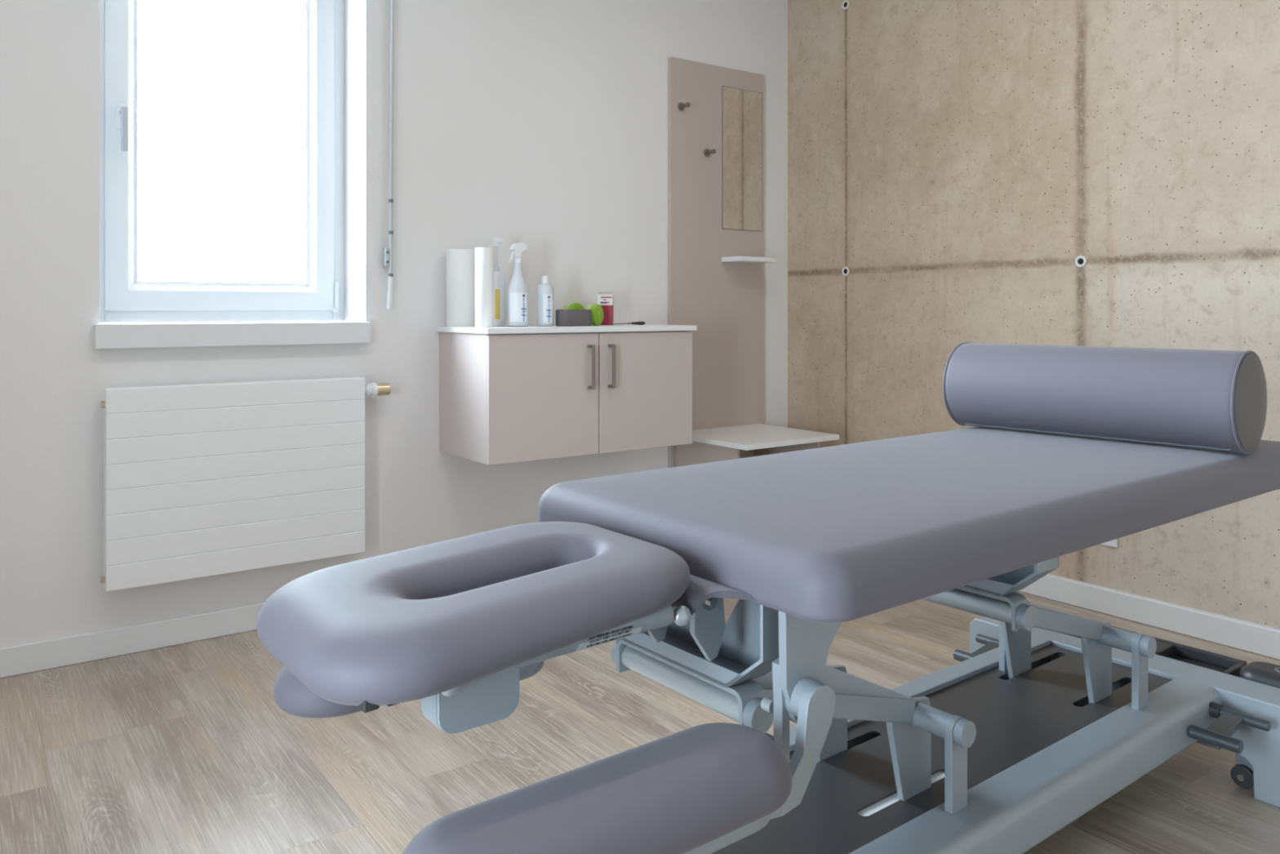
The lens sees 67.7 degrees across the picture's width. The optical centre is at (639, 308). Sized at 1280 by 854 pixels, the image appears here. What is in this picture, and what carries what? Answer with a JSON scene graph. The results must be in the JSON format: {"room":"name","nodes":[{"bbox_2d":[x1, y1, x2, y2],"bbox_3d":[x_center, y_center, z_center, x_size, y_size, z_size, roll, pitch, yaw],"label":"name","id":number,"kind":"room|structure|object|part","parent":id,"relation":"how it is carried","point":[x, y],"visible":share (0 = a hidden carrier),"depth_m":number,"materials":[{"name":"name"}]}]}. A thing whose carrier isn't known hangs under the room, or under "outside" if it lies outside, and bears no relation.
{"room":"physiotherapy treatment room","nodes":[
{"label":"physiotherapy treatment room","id":0,"kind":"room"},
{"bbox_2d":[0,0,787,648],"bbox_3d":[-1.322,-0.300,3.885,5.600,3.000,0.360,0,0,-36],"label":"wall","id":1,"kind":"structure","parent":0,"point":[541,125],"depth_m":3.93,"materials":[{"name":"white paint"}]},
{"bbox_2d":[0,602,264,678],"bbox_3d":[-1.212,1.152,3.734,5.000,0.096,0.014,0,0,-36],"label":"baseboard","id":2,"kind":"structure","parent":1,"relation":"attached to","point":[21,659],"depth_m":3.31,"materials":[{"name":"white paint"}]},
{"bbox_2d":[98,0,344,323],"bbox_3d":[-1.624,-0.734,3.751,0.935,1.573,0.132,0,0,-36],"label":"window","id":3,"kind":"structure","parent":1,"relation":"in","point":[122,299],"depth_m":3.76,"materials":[{"name":"white plastic"}]},
{"bbox_3d":[-1.914,-0.706,3.517,0.036,0.092,0.010,0,0,-36],"label":"handle","id":4,"kind":"part","parent":3,"relation":"part of","materials":[{"name":"white plastic"}]},
{"bbox_3d":[-1.893,-0.656,3.501,0.026,0.163,0.044,0,0,-36],"label":"handle lever","id":5,"kind":"part","parent":3,"relation":"part of","materials":[{"name":"silver metal"}]},
{"bbox_2d":[93,321,370,349],"bbox_3d":[-1.540,0.095,3.624,0.955,0.084,0.286,0,0,-36],"label":"windowsill","id":6,"kind":"structure","parent":1,"relation":"attached to","point":[148,335],"depth_m":3.48,"materials":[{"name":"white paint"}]},
{"bbox_2d":[100,377,391,591],"bbox_3d":[-1.420,0.610,3.529,1.008,0.681,0.098,0,0,-36],"label":"radiator","id":7,"kind":"object","parent":1,"relation":"attached to","point":[201,480],"visible":1,"depth_m":3.42,"materials":[{"name":"metal"}]},
{"bbox_2d":[382,0,393,309],"bbox_3d":[-1.017,-0.888,3.859,0.036,1.783,0.042,0,0,-36],"label":"rod","id":8,"kind":"object","parent":1,"relation":"attached to","point":[387,253],"visible":1,"depth_m":3.85,"materials":[{"name":"silver metal"}]},
{"bbox_3d":[-1.009,-0.064,3.851,0.025,0.134,0.019,0,0,-36],"label":"handle","id":9,"kind":"part","parent":8,"relation":"part of","materials":[{"name":"white plastic"}]},
{"bbox_3d":[-1.004,-1.048,3.854,0.020,1.465,0.016,0,0,-36],"label":"rod","id":10,"kind":"part","parent":8,"relation":"part of","materials":[{"name":"silver metal"}]},
{"bbox_2d":[436,324,696,465],"bbox_3d":[-0.294,0.336,4.107,1.028,0.524,0.490,0,0,-36],"label":"upper cabinet","id":11,"kind":"object","parent":1,"relation":"attached to","point":[508,394],"visible":0.97,"depth_m":3.88,"materials":[{"name":"beige laminate"}]},
{"bbox_3d":[-0.379,0.350,3.798,0.502,0.496,0.018,0,0,-36],"label":"door","id":12,"kind":"part","parent":11,"relation":"part of","materials":[{"name":"beige laminate"}]},
{"bbox_2d":[436,324,696,333],"bbox_3d":[-0.301,0.085,4.117,1.028,0.022,0.466,0,0,-36],"label":"countertop","id":13,"kind":"structure","parent":11,"relation":"on","point":[617,327],"depth_m":3.88,"materials":[{"name":"white laminate"}]},
{"bbox_2d":[445,248,475,326],"bbox_3d":[-0.749,-0.086,3.987,0.121,0.320,0.121,0,0,-36],"label":"paper roll","id":14,"kind":"object","parent":13,"relation":"on","point":[460,263],"visible":0.94,"depth_m":3.94,"materials":[{"name":"paper"}]},
{"bbox_2d":[475,247,493,327],"bbox_3d":[-0.622,-0.085,3.813,0.074,0.317,0.074,0,0,-36],"label":"paper roll","id":15,"kind":"object","parent":13,"relation":"on","point":[484,256],"visible":0.98,"depth_m":3.78,"materials":[{"name":"paper"}]},
{"bbox_2d":[492,237,505,326],"bbox_3d":[-0.597,-0.113,4.016,0.062,0.374,0.049,0,0,-36],"label":"pump bottle","id":16,"kind":"object","parent":13,"relation":"on","point":[499,276],"visible":0.84,"depth_m":4.00,"materials":[{"name":"white plastic"}]},
{"bbox_3d":[-0.606,-0.213,4.010,0.028,0.115,0.028,0,0,-36],"label":"pump stem","id":17,"kind":"part","parent":16,"relation":"part of","materials":[{"name":"plastic"}]},
{"bbox_2d":[506,243,528,326],"bbox_3d":[-0.509,-0.101,3.981,0.089,0.349,0.090,0,0,-36],"label":"spray bottle","id":18,"kind":"object","parent":13,"relation":"on","point":[517,291],"visible":0.99,"depth_m":3.95,"materials":[{"name":"plastic"}]},
{"bbox_3d":[-0.531,-0.216,3.966,0.026,0.050,0.012,0,0,-36],"label":"trigger lever","id":19,"kind":"part","parent":18,"relation":"part of","materials":[{"name":"white plastic"}]},
{"bbox_2d":[537,275,553,326],"bbox_3d":[-0.400,-0.032,4.035,0.071,0.211,0.072,0,0,-36],"label":"lotion bottle","id":20,"kind":"object","parent":13,"relation":"on","point":[544,291],"visible":1,"depth_m":4.00,"materials":[{"name":"plastic"}]},
{"bbox_2d":[555,309,591,326],"bbox_3d":[-0.284,0.038,4.083,0.158,0.071,0.090,0,0,-30],"label":"box","id":21,"kind":"object","parent":13,"relation":"on","point":[564,317],"visible":0.98,"depth_m":4.04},
{"bbox_2d":[564,302,584,309],"bbox_3d":[-0.298,0.024,4.338,0.052,0.100,0.100,0,0,44],"label":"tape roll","id":22,"kind":"object","parent":21,"relation":"in","point":[575,305],"visible":0.29,"depth_m":4.32,"materials":[{"name":"plastic"}]},
{"bbox_2d":[585,304,604,325],"bbox_3d":[-0.201,0.028,4.207,0.052,0.093,0.093,0,0,26],"label":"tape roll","id":23,"kind":"object","parent":13,"relation":"on","point":[597,310],"visible":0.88,"depth_m":4.18,"materials":[{"name":"plastic"}]},
{"bbox_2d":[597,291,613,324],"bbox_3d":[-0.156,-0.001,4.326,0.069,0.150,0.082,0,0,2],"label":"jar","id":24,"kind":"object","parent":13,"relation":"on","point":[605,299],"visible":0.73,"depth_m":4.31,"materials":[{"name":"red plastic"}]},
{"bbox_2d":[612,321,644,324],"bbox_3d":[-0.049,0.065,4.255,0.168,0.016,0.018,0,0,-32],"label":"tool","id":25,"kind":"object","parent":13,"relation":"on","point":[633,322],"visible":1,"depth_m":4.27,"materials":[{"name":"black plastic"}]},
{"bbox_3d":[-0.198,0.238,3.897,0.015,0.180,0.037,0,0,-36],"label":"handle","id":26,"kind":"part","parent":11,"relation":"part of","materials":[{"name":"silver metal"}]},
{"bbox_3d":[-0.117,0.238,3.956,0.015,0.180,0.037,0,0,-36],"label":"handle","id":27,"kind":"part","parent":11,"relation":"part of","materials":[{"name":"silver metal"}]},
{"bbox_3d":[0.027,0.350,4.093,0.494,0.496,0.018,0,0,-36],"label":"door","id":28,"kind":"part","parent":11,"relation":"part of","materials":[{"name":"beige laminate"}]},
{"bbox_2d":[0,591,1279,853],"bbox_3d":[0.518,1.250,1.353,5.600,0.100,6.700,0,0,-36],"label":"floor","id":29,"kind":"structure","parent":0,"point":[188,748],"depth_m":2.59,"materials":[{"name":"brown wood"}]},
{"bbox_2d":[668,57,839,467],"bbox_3d":[0.562,-0.021,4.672,0.637,2.442,0.577,0,0,-36],"label":"coat rack","id":30,"kind":"object","parent":29,"relation":"on","point":[717,260],"visible":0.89,"depth_m":4.87,"materials":[{"name":"beige laminate"}]},
{"bbox_3d":[0.401,-0.021,4.899,0.631,2.442,0.019,0,0,-36],"label":"panel","id":31,"kind":"part","parent":30,"relation":"part of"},
{"bbox_2d":[722,85,761,231],"bbox_3d":[0.534,-0.777,4.982,0.275,0.735,0.004,0,0,-36],"label":"mirror","id":32,"kind":"object","parent":30,"relation":"attached to","point":[741,104],"depth_m":4.98,"materials":[{"name":"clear mirror"}]},
{"bbox_2d":[721,256,776,263],"bbox_3d":[0.561,-0.252,4.916,0.248,0.024,0.143,0,0,-36],"label":"shelf","id":33,"kind":"object","parent":30,"relation":"attached to","point":[725,260],"depth_m":4.87,"materials":[{"name":"white laminate"}]},
{"bbox_3d":[0.554,0.620,4.654,0.604,0.024,0.558,0,0,-36],"label":"bench seat","id":34,"kind":"part","parent":30,"relation":"part of","materials":[{"name":"white laminate"}]},
{"bbox_2d":[257,426,1279,853],"bbox_3d":[0.535,0.769,1.970,2.484,0.862,0.960,0,0,-38],"label":"massage table","id":35,"kind":"object","parent":29,"relation":"on","point":[1049,714],"visible":0.97,"depth_m":1.60,"materials":[{"name":"grey leather"}]},
{"bbox_2d":[257,521,689,705],"bbox_3d":[-0.234,0.420,1.403,0.575,0.111,0.430,0,0,-38],"label":"cushion","id":36,"kind":"object","parent":35,"relation":"on","point":[449,617],"depth_m":1.27,"materials":[{"name":"grey leather"}]},
{"bbox_2d":[586,633,631,647],"bbox_3d":[-0.043,0.465,1.339,0.077,0.005,0.003,0,0,-38],"label":"print","id":37,"kind":"object","parent":35,"relation":"on","point":[628,633],"depth_m":1.34},
{"bbox_2d":[588,626,632,639],"bbox_3d":[-0.040,0.453,1.337,0.076,0.005,0.001,0,0,-38],"label":"print","id":38,"kind":"object","parent":35,"relation":"on","point":[623,628],"depth_m":1.33},
{"bbox_2d":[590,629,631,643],"bbox_3d":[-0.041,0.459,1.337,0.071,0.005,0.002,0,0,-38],"label":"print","id":39,"kind":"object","parent":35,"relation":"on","point":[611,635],"depth_m":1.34,"materials":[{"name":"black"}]},
{"bbox_3d":[0.304,0.529,1.482,0.238,0.194,0.015,0,0,-38],"label":"hanger plate","id":40,"kind":"part","parent":35,"relation":"part of","materials":[{"name":"grey metal"}]},
{"bbox_3d":[0.266,0.716,1.812,0.523,0.195,0.238,0,0,-38],"label":"lift arm","id":41,"kind":"part","parent":35,"relation":"part of","materials":[{"name":"grey metal"}]},
{"bbox_2d":[537,426,1279,622],"bbox_3d":[0.755,0.385,2.159,1.875,0.094,0.773,0,0,-38],"label":"cushion","id":42,"kind":"object","parent":35,"relation":"on","point":[846,532],"depth_m":1.71,"materials":[{"name":"grey leather"}]},
{"bbox_3d":[0.467,1.001,2.235,1.765,0.097,0.070,0,0,-38],"label":"rail","id":43,"kind":"part","parent":35,"relation":"part of","materials":[{"name":"grey metal"}]},
{"bbox_3d":[0.593,0.967,2.069,1.760,0.004,0.346,0,0,-38],"label":"plate","id":44,"kind":"part","parent":35,"relation":"part of","materials":[{"name":"grey metal"}]},
{"bbox_3d":[0.604,0.889,1.823,0.051,0.222,0.017,0,0,-38],"label":"pivot post","id":45,"kind":"part","parent":35,"relation":"part of","materials":[{"name":"grey metal"}]},
{"bbox_3d":[1.007,0.997,2.769,0.130,0.032,0.045,0,0,-38],"label":"pedal lever","id":46,"kind":"part","parent":35,"relation":"part of","materials":[{"name":"metal"}]},
{"bbox_3d":[0.984,0.889,2.560,0.051,0.222,0.017,0,0,-38],"label":"pivot post","id":47,"kind":"part","parent":35,"relation":"part of","materials":[{"name":"grey metal"}]},
{"bbox_3d":[0.734,1.002,1.893,1.765,0.097,0.104,0,0,-38],"label":"rail","id":48,"kind":"part","parent":35,"relation":"part of","materials":[{"name":"grey metal"}]},
{"bbox_3d":[0.868,0.716,2.282,0.501,0.194,0.238,0,0,-38],"label":"lift arm","id":49,"kind":"part","parent":35,"relation":"part of","materials":[{"name":"grey metal"}]},
{"bbox_2d":[942,342,1266,453],"bbox_3d":[1.186,0.218,2.504,0.242,0.242,0.742,0,0,-41],"label":"bolster","id":50,"kind":"object","parent":35,"relation":"on","point":[1216,400],"visible":1,"depth_m":2.37,"materials":[{"name":"grey leather"}]},
{"bbox_3d":[1.428,0.218,2.230,0.229,0.229,0.013,0,0,-41],"label":"panel","id":51,"kind":"part","parent":50,"relation":"part of","materials":[{"name":"grey leather"}]},
{"bbox_3d":[1.198,0.889,2.286,0.051,0.222,0.017,0,0,-38],"label":"pivot post","id":52,"kind":"part","parent":35,"relation":"part of","materials":[{"name":"grey metal"}]},
{"bbox_2d":[1111,626,1279,688],"bbox_3d":[1.541,0.980,2.597,0.146,0.100,0.682,0,0,-36],"label":"metal frame","id":53,"kind":"object","parent":35,"relation":"on","point":[1260,673],"depth_m":2.58,"materials":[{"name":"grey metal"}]},
{"bbox_3d":[1.393,0.997,2.275,0.130,0.032,0.045,0,0,-38],"label":"pedal lever","id":54,"kind":"part","parent":35,"relation":"part of","materials":[{"name":"metal"}]},
{"bbox_2d":[684,812,773,853],"bbox_3d":[-0.018,0.675,1.203,0.450,0.030,0.150,0,0,-38],"label":"metal frame","id":55,"kind":"object","parent":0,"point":[710,846],"depth_m":1.21,"materials":[{"name":"grey metal"}]},
{"bbox_2d":[787,0,1279,628],"bbox_3d":[2.671,-0.300,2.893,0.306,3.000,6.660,0,0,-36],"label":"wall","id":56,"kind":"structure","parent":0,"point":[1097,173],"depth_m":4.01,"materials":[{"name":"concrete"}]},
{"bbox_2d":[1099,538,1117,547],"bbox_3d":[1.846,0.895,3.770,0.010,0.080,0.080,0,0,-36],"label":"wall socket","id":57,"kind":"object","parent":56,"relation":"attached to","point":[1113,543],"visible":0.14,"depth_m":3.75,"materials":[{"name":"white plastic"}]},
{"bbox_2d":[1017,573,1279,659],"bbox_3d":[2.560,1.150,2.767,0.034,0.100,5.986,0,0,-36],"label":"baseboard","id":58,"kind":"structure","parent":56,"relation":"attached to","point":[1242,634],"depth_m":3.57,"materials":[{"name":"white paint"}]}
]}

